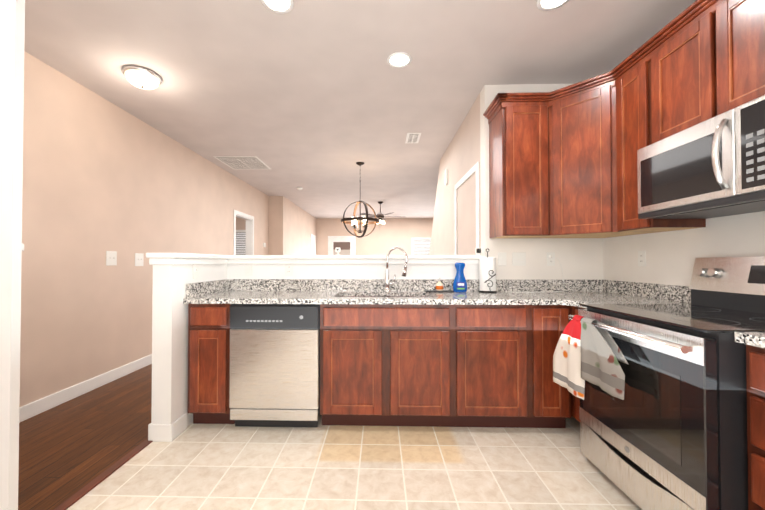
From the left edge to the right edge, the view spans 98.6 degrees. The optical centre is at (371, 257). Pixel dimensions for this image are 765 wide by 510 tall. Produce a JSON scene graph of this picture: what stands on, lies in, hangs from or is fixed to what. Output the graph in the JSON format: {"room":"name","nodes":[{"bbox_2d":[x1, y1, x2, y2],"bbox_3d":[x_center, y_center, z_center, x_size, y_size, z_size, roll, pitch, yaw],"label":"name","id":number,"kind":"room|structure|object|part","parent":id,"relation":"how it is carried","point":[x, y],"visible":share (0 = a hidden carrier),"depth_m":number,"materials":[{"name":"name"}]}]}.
{"room":"kitchen","nodes":[
{"label":"kitchen","id":0,"kind":"room"},
{"bbox_2d":[0,0,24,509],"bbox_3d":[-2.019,-0.178,1.402,1.135,2.720,0.175,0,-1,1],"label":"door frame","id":1,"kind":"structure","parent":0,"point":[12,28],"depth_m":1.34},
{"bbox_2d":[18,364,151,509],"bbox_3d":[-0.352,1.250,4.700,11.200,0.050,14.230,0,-1,1],"label":"floor","id":2,"kind":"structure","parent":0,"point":[68,449],"depth_m":2.17,"materials":[{"name":"brown wood"}]},
{"bbox_2d":[19,51,270,406],"bbox_3d":[-2.609,-0.161,2.765,0.146,2.720,10.210,0,-1,1],"label":"wall","id":3,"kind":"structure","parent":0,"point":[101,175],"depth_m":3.05,"materials":[{"name":"paint"}]},
{"bbox_2d":[19,354,151,422],"bbox_3d":[-2.570,1.131,1.747,0.014,0.110,8.210,0,-1,1],"label":"baseboard","id":4,"kind":"structure","parent":3,"relation":"attached to","point":[34,408],"depth_m":2.83,"materials":[{"name":"white wood"}]},
{"bbox_2d":[106,251,116,265],"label":"light switch","id":5,"kind":"object","parent":3,"relation":"attached to","point":[111,256],"depth_m":3.20,"materials":[{"name":"white plastic"}]},
{"bbox_2d":[135,253,143,265],"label":"light switch","id":6,"kind":"object","parent":3,"relation":"attached to","point":[139,257],"depth_m":3.58,"materials":[{"name":"white plastic"}]},
{"bbox_2d":[146,253,229,441],"bbox_3d":[-1.363,0.583,2.494,0.190,1.225,0.750,0,-1,1],"label":"wall","id":7,"kind":"structure","parent":0,"point":[171,418],"depth_m":2.16,"materials":[{"name":"white paint"}]},
{"bbox_2d":[187,279,226,298],"bbox_3d":[-1.283,0.236,2.610,0.020,0.100,0.618,0,-1,1],"label":"backsplash","id":8,"kind":"structure","parent":7,"relation":"attached to","point":[209,288],"depth_m":2.54,"materials":[{"name":"grey stone"}]},
{"bbox_2d":[236,230,245,254],"bbox_3d":[-3.540,-0.151,9.191,0.930,1.260,0.090,0,-1,1],"label":"room window","id":9,"kind":"structure","parent":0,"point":[240,241],"depth_m":9.20,"materials":[{"name":"white"}]},
{"bbox_2d":[271,207,274,254],"bbox_3d":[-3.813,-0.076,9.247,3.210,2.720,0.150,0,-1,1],"label":"wall","id":10,"kind":"structure","parent":0,"point":[272,208],"depth_m":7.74,"materials":[{"name":"paint"}]},
{"bbox_2d":[275,196,314,254],"bbox_3d":[-2.116,-0.069,9.734,0.160,2.720,4.010,0,-1,1],"label":"wall","id":11,"kind":"structure","parent":0,"point":[294,227],"depth_m":8.48,"materials":[{"name":"paint"}]},
{"bbox_2d":[311,234,315,254],"bbox_3d":[-1.990,0.263,11.225,0.016,2.095,0.865,0,-1,1],"label":"door","id":12,"kind":"structure","parent":11,"relation":"in","point":[313,244],"depth_m":11.24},
{"bbox_2d":[67,415,641,509],"bbox_3d":[0.295,1.191,0.218,3.540,0.050,5.300,0,-1,1],"label":"floor","id":13,"kind":"structure","parent":0,"point":[192,466],"depth_m":1.82,"materials":[{"name":"tile"}]},
{"bbox_2d":[54,440,152,509],"bbox_3d":[-1.502,1.158,-0.122,0.055,0.008,4.529,0,-1,1],"label":"trim","id":14,"kind":"structure","parent":13,"relation":"on","point":[83,491],"depth_m":1.76,"materials":[{"name":"brown wood"}]},
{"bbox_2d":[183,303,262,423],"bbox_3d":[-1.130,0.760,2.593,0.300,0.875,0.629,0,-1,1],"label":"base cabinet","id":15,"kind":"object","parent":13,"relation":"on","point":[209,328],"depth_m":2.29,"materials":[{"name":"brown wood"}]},
{"bbox_2d":[229,304,319,426],"bbox_3d":[-0.666,0.761,2.571,0.624,0.864,0.636,0,-1,1],"label":"dishwasher","id":16,"kind":"object","parent":13,"relation":"on","point":[274,381],"visible":0.98,"depth_m":2.26,"materials":[{"name":"silver metal"}]},
{"bbox_2d":[319,303,454,426],"bbox_3d":[0.107,0.759,2.562,0.915,0.875,0.629,0,-1,1],"label":"base cabinet","id":17,"kind":"object","parent":13,"relation":"on","point":[407,352],"depth_m":2.26,"materials":[{"name":"brown wood"}]},
{"bbox_2d":[183,291,646,306],"bbox_3d":[0.349,0.318,2.553,3.286,0.066,0.648,0,-1,1],"label":"countertop","id":18,"kind":"structure","parent":17,"relation":"on","point":[468,298],"depth_m":2.33,"materials":[{"name":"grey stone"}]},
{"bbox_2d":[384,247,407,291],"bbox_3d":[0.200,0.097,2.763,0.201,0.379,0.162,0,-1,1],"label":"faucet","id":19,"kind":"object","parent":18,"relation":"on","point":[387,283],"visible":1,"depth_m":2.79,"materials":[{"name":"silver metal"}]},
{"bbox_2d":[425,290,453,291],"bbox_3d":[0.572,0.283,2.784,0.235,0.008,0.090,0,-1,1],"label":"soap tray","id":20,"kind":"object","parent":18,"relation":"on","point":[438,291],"visible":0.88,"depth_m":2.74,"materials":[{"name":"black plastic"}]},
{"bbox_2d":[436,278,442,290],"bbox_3d":[0.575,0.223,2.784,0.063,0.111,0.063,0,-1,1],"label":"soap dispenser","id":21,"kind":"object","parent":20,"relation":"on","point":[439,285],"visible":1,"depth_m":2.76,"materials":[{"name":"orange plastic"}]},
{"bbox_2d":[453,263,466,291],"bbox_3d":[0.745,0.163,2.770,0.117,0.247,0.060,0,-1,1],"label":"dish soap bottle","id":22,"kind":"object","parent":18,"relation":"on","point":[459,283],"visible":1,"depth_m":2.75,"materials":[{"name":"blue plastic"}]},
{"bbox_2d":[478,249,496,292],"bbox_3d":[0.974,0.104,2.761,0.149,0.365,0.150,0,-1,1],"label":"paper towel holder","id":23,"kind":"object","parent":18,"relation":"on","point":[487,274],"visible":1,"depth_m":2.71,"materials":[{"name":"white paper"}]},
{"bbox_2d":[455,307,534,427],"bbox_3d":[0.824,0.759,2.544,0.520,0.875,0.629,0,-1,1],"label":"base cabinet","id":24,"kind":"object","parent":13,"relation":"on","point":[495,346],"depth_m":2.24,"materials":[{"name":"brown wood"}]},
{"bbox_2d":[535,307,570,427],"bbox_3d":[1.224,0.759,2.533,0.280,0.875,0.629,0,-1,1],"label":"base cabinet","id":25,"kind":"object","parent":13,"relation":"on","point":[552,400],"depth_m":2.23,"materials":[{"name":"brown wood"}]},
{"bbox_2d":[571,299,690,306],"bbox_3d":[1.656,0.297,2.072,0.648,0.036,0.247,0,-1,1],"label":"countertop","id":26,"kind":"structure","parent":25,"relation":"on","point":[574,302],"depth_m":2.10,"materials":[{"name":"grey stone"}]},
{"bbox_2d":[571,307,586,421],"bbox_3d":[1.666,0.753,2.075,0.627,0.875,0.265,0,-1,1],"label":"base cabinet","id":27,"kind":"object","parent":13,"relation":"on","point":[575,401],"depth_m":2.22,"materials":[{"name":"brown wood"}]},
{"bbox_2d":[568,257,764,509],"bbox_3d":[1.557,0.589,1.562,0.814,1.190,0.763,0,-1,1],"label":"range","id":28,"kind":"object","parent":13,"relation":"on","point":[669,432],"visible":0.98,"depth_m":1.39,"materials":[{"name":"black metal"}]},
{"bbox_2d":[553,315,584,399],"bbox_3d":[1.163,0.547,1.915,0.070,0.443,0.281,0,-1,1],"label":"dish towel","id":29,"kind":"object","parent":28,"relation":"hanging from","point":[567,364],"visible":0.75,"depth_m":1.88,"materials":[{"name":"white fabric"}]},
{"bbox_2d":[580,317,628,399],"bbox_3d":[1.156,0.484,1.643,0.070,0.323,0.316,0,-1,1],"label":"dish towel","id":30,"kind":"object","parent":28,"relation":"hanging from","point":[602,355],"visible":0.9,"depth_m":1.64,"materials":[{"name":"beige fabric"}]},
{"bbox_2d":[742,343,764,509],"bbox_3d":[1.633,0.736,0.806,0.628,0.875,0.732,0,-1,1],"label":"base cabinet","id":31,"kind":"object","parent":13,"relation":"on","point":[755,356],"depth_m":1.14,"materials":[{"name":"brown wood"}]},
{"bbox_2d":[734,332,764,350],"bbox_3d":[1.624,0.280,0.802,0.648,0.036,0.752,0,-1,1],"label":"countertop","id":32,"kind":"structure","parent":31,"relation":"on","point":[751,339],"depth_m":1.14,"materials":[{"name":"grey stone"}]},
{"bbox_2d":[24,0,695,218],"bbox_3d":[-0.353,-1.546,4.672,11.200,0.100,14.360,0,-1,1],"label":"ceiling","id":33,"kind":"structure","parent":0,"point":[316,100],"depth_m":2.63,"materials":[{"name":"paint"}]},
{"bbox_2d":[122,65,161,89],"bbox_3d":[-1.903,-1.466,2.729,0.271,0.111,0.271,0,-1,1],"label":"flush-mount ceiling light","id":34,"kind":"object","parent":33,"relation":"attached to","point":[141,77],"visible":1,"depth_m":2.66,"materials":[{"name":"white glass"}]},
{"bbox_2d":[213,156,270,168],"bbox_3d":[-1.993,-1.483,5.115,0.638,0.012,0.632,0,-1,1],"label":"ceiling vent","id":35,"kind":"object","parent":33,"relation":"in","point":[244,162],"depth_m":5.11,"materials":[{"name":"white metal"}]},
{"bbox_2d":[261,0,293,13],"bbox_3d":[-0.562,-1.526,1.956,0.191,0.008,0.191,0,-1,1],"label":"recessed light","id":36,"kind":"object","parent":33,"relation":"in","point":[277,6],"depth_m":1.99,"materials":[{"name":"white glass"}]},
{"bbox_2d":[341,162,378,237],"bbox_3d":[-0.181,-0.902,5.159,0.606,1.174,0.606,0,-1,1],"label":"pendant chandelier","id":37,"kind":"object","parent":33,"relation":"hanging from","point":[355,223],"visible":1,"depth_m":5.07,"materials":[{"name":"brown metal"}]},
{"bbox_2d":[361,201,405,223],"bbox_3d":[0.253,-1.080,8.525,1.261,0.730,1.268,0,-1,1],"label":"ceiling fan","id":38,"kind":"object","parent":33,"relation":"hanging from","point":[380,216],"visible":0.85,"depth_m":8.46,"materials":[{"name":"brown metal"}]},
{"bbox_2d":[387,52,411,67],"bbox_3d":[0.213,-1.519,2.526,0.191,0.008,0.191,0,-1,1],"label":"recessed light","id":39,"kind":"object","parent":33,"relation":"in","point":[399,59],"depth_m":2.52,"materials":[{"name":"white glass"}]},
{"bbox_2d":[405,133,420,142],"bbox_3d":[0.515,-1.497,4.096,0.166,0.012,0.301,0,-1,1],"label":"ceiling vent","id":40,"kind":"object","parent":33,"relation":"in","point":[411,137],"depth_m":4.09,"materials":[{"name":"white metal"}]},
{"bbox_2d":[537,0,568,10],"bbox_3d":[1.078,-1.526,1.934,0.191,0.008,0.191,0,-1,1],"label":"recessed light","id":41,"kind":"object","parent":33,"relation":"in","point":[544,5],"depth_m":1.98,"materials":[{"name":"white glass"}]},
{"bbox_2d":[315,219,418,254],"bbox_3d":[1.651,-0.043,11.707,7.530,2.720,0.155,0,-1,1],"label":"wall","id":42,"kind":"structure","parent":0,"point":[330,234],"depth_m":11.71,"materials":[{"name":"paint"}]},
{"bbox_3d":[-1.065,0.299,11.733,0.860,2.025,0.090,0,-1,1],"label":"door glass","id":43,"kind":"part","parent":42,"relation":"part of","materials":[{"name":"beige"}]},
{"bbox_2d":[413,240,430,254],"bbox_3d":[1.925,-0.089,11.677,0.900,1.110,0.042,0,-1,1],"label":"window","id":44,"kind":"structure","parent":42,"relation":"in","point":[421,247],"depth_m":11.67,"materials":[{"name":"white"}]},
{"bbox_2d":[230,84,602,279],"bbox_3d":[0.269,-0.158,2.949,3.430,2.720,0.196,0,-1,1],"label":"wall","id":45,"kind":"structure","parent":0,"point":[579,258],"depth_m":2.87,"materials":[{"name":"paint"}]},
{"bbox_2d":[335,247,339,254],"bbox_3d":[-0.306,-0.059,2.975,0.044,0.070,0.040,0,-1,1],"label":"security camera","id":46,"kind":"object","parent":45,"relation":"on","point":[337,249],"visible":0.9,"depth_m":2.96,"materials":[{"name":"white plastic"}]},
{"bbox_2d":[227,279,602,290],"bbox_3d":[0.367,0.239,2.868,3.266,0.100,0.020,0,-1,1],"label":"backsplash","id":47,"kind":"structure","parent":45,"relation":"attached to","point":[232,284],"depth_m":2.86,"materials":[{"name":"grey stone"}]},
{"bbox_2d":[464,264,469,275],"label":"outlet","id":48,"kind":"object","parent":45,"relation":"attached to","point":[467,266],"depth_m":2.86,"materials":[{"name":"white plastic"}]},
{"bbox_2d":[475,248,481,254],"bbox_3d":[0.948,-0.056,2.923,0.052,0.064,0.032,0,-1,1],"label":"security camera","id":49,"kind":"object","parent":45,"relation":"on","point":[478,251],"visible":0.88,"depth_m":2.91,"materials":[{"name":"white plastic"}]},
{"bbox_2d":[498,252,505,265],"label":"outlet","id":50,"kind":"object","parent":45,"relation":"attached to","point":[501,255],"depth_m":2.86,"materials":[{"name":"white plastic"}]},
{"bbox_2d":[487,92,554,237],"bbox_3d":[1.234,-0.699,2.678,0.423,1.056,0.377,0,-1,1],"label":"upper cabinet","id":51,"kind":"object","parent":45,"relation":"attached to","point":[515,123],"depth_m":2.55,"materials":[{"name":"brown wood"}]},
{"bbox_2d":[546,252,562,271],"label":"outlet","id":52,"kind":"object","parent":45,"relation":"attached to","point":[550,256],"depth_m":2.85,"materials":[{"name":"white plastic"}]},
{"bbox_2d":[543,76,655,237],"bbox_3d":[1.650,-0.701,2.553,0.684,1.056,0.606,0,-1,1],"label":"upper cabinet","id":53,"kind":"object","parent":45,"relation":"attached to","point":[563,162],"depth_m":2.42,"materials":[{"name":"brown wood"}]},
{"bbox_2d":[411,238,430,254],"bbox_3d":[1.924,-0.074,11.627,1.070,1.270,0.040,0,-1,1],"label":"window trim","id":54,"kind":"structure","parent":0,"point":[412,239],"depth_m":11.65,"materials":[{"name":"white"}]},
{"bbox_2d":[419,95,478,254],"bbox_3d":[1.106,-0.130,5.117,0.146,2.720,4.200,0,-1,1],"label":"wall","id":55,"kind":"structure","parent":0,"point":[453,229],"depth_m":3.80,"materials":[{"name":"paint"}]},
{"bbox_2d":[445,169,447,184],"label":"vent","id":56,"kind":"object","parent":55,"relation":"attached to","point":[446,171],"depth_m":4.43,"materials":[{"name":"white"}]},
{"bbox_2d":[603,211,764,285],"bbox_3d":[2.002,-0.193,0.268,0.130,2.720,5.410,0,-1,1],"label":"wall","id":57,"kind":"structure","parent":0,"point":[670,255],"depth_m":2.12,"materials":[{"name":"paint"}]},
{"bbox_2d":[638,251,645,265],"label":"outlet","id":58,"kind":"object","parent":57,"relation":"attached to","point":[641,254],"depth_m":2.41,"materials":[{"name":"white plastic"}]},
{"bbox_2d":[603,280,690,302],"bbox_3d":[1.959,0.223,1.618,0.020,0.100,2.398,0,-1,1],"label":"backsplash","id":59,"kind":"structure","parent":57,"relation":"attached to","point":[653,291],"depth_m":2.32,"materials":[{"name":"grey stone"}]},
{"bbox_2d":[603,48,705,231],"bbox_3d":[1.792,-0.706,2.130,0.378,1.056,0.348,0,-1,1],"label":"upper cabinet","id":60,"kind":"object","parent":57,"relation":"attached to","point":[624,87],"depth_m":2.14,"materials":[{"name":"brown wood"}]},
{"bbox_2d":[647,12,694,145],"bbox_3d":[1.808,-0.944,1.733,0.326,0.591,0.451,0,-1,1],"label":"upper cabinet","id":61,"kind":"object","parent":57,"relation":"attached to","point":[671,60],"depth_m":1.81,"materials":[{"name":"brown wood"}]},
{"bbox_2d":[691,0,764,124],"bbox_3d":[1.800,-0.948,1.418,0.326,0.591,0.451,0,-1,1],"label":"upper cabinet","id":62,"kind":"object","parent":57,"relation":"attached to","point":[728,35],"depth_m":1.52,"materials":[{"name":"brown wood"}]},
{"bbox_2d":[637,95,764,218],"bbox_3d":[1.737,-0.439,1.571,0.458,0.414,0.761,0,-1,1],"label":"microwave","id":63,"kind":"object","parent":62,"relation":"attached to","point":[713,167],"visible":1,"depth_m":1.55,"materials":[{"name":"silver metal"}]}
]}

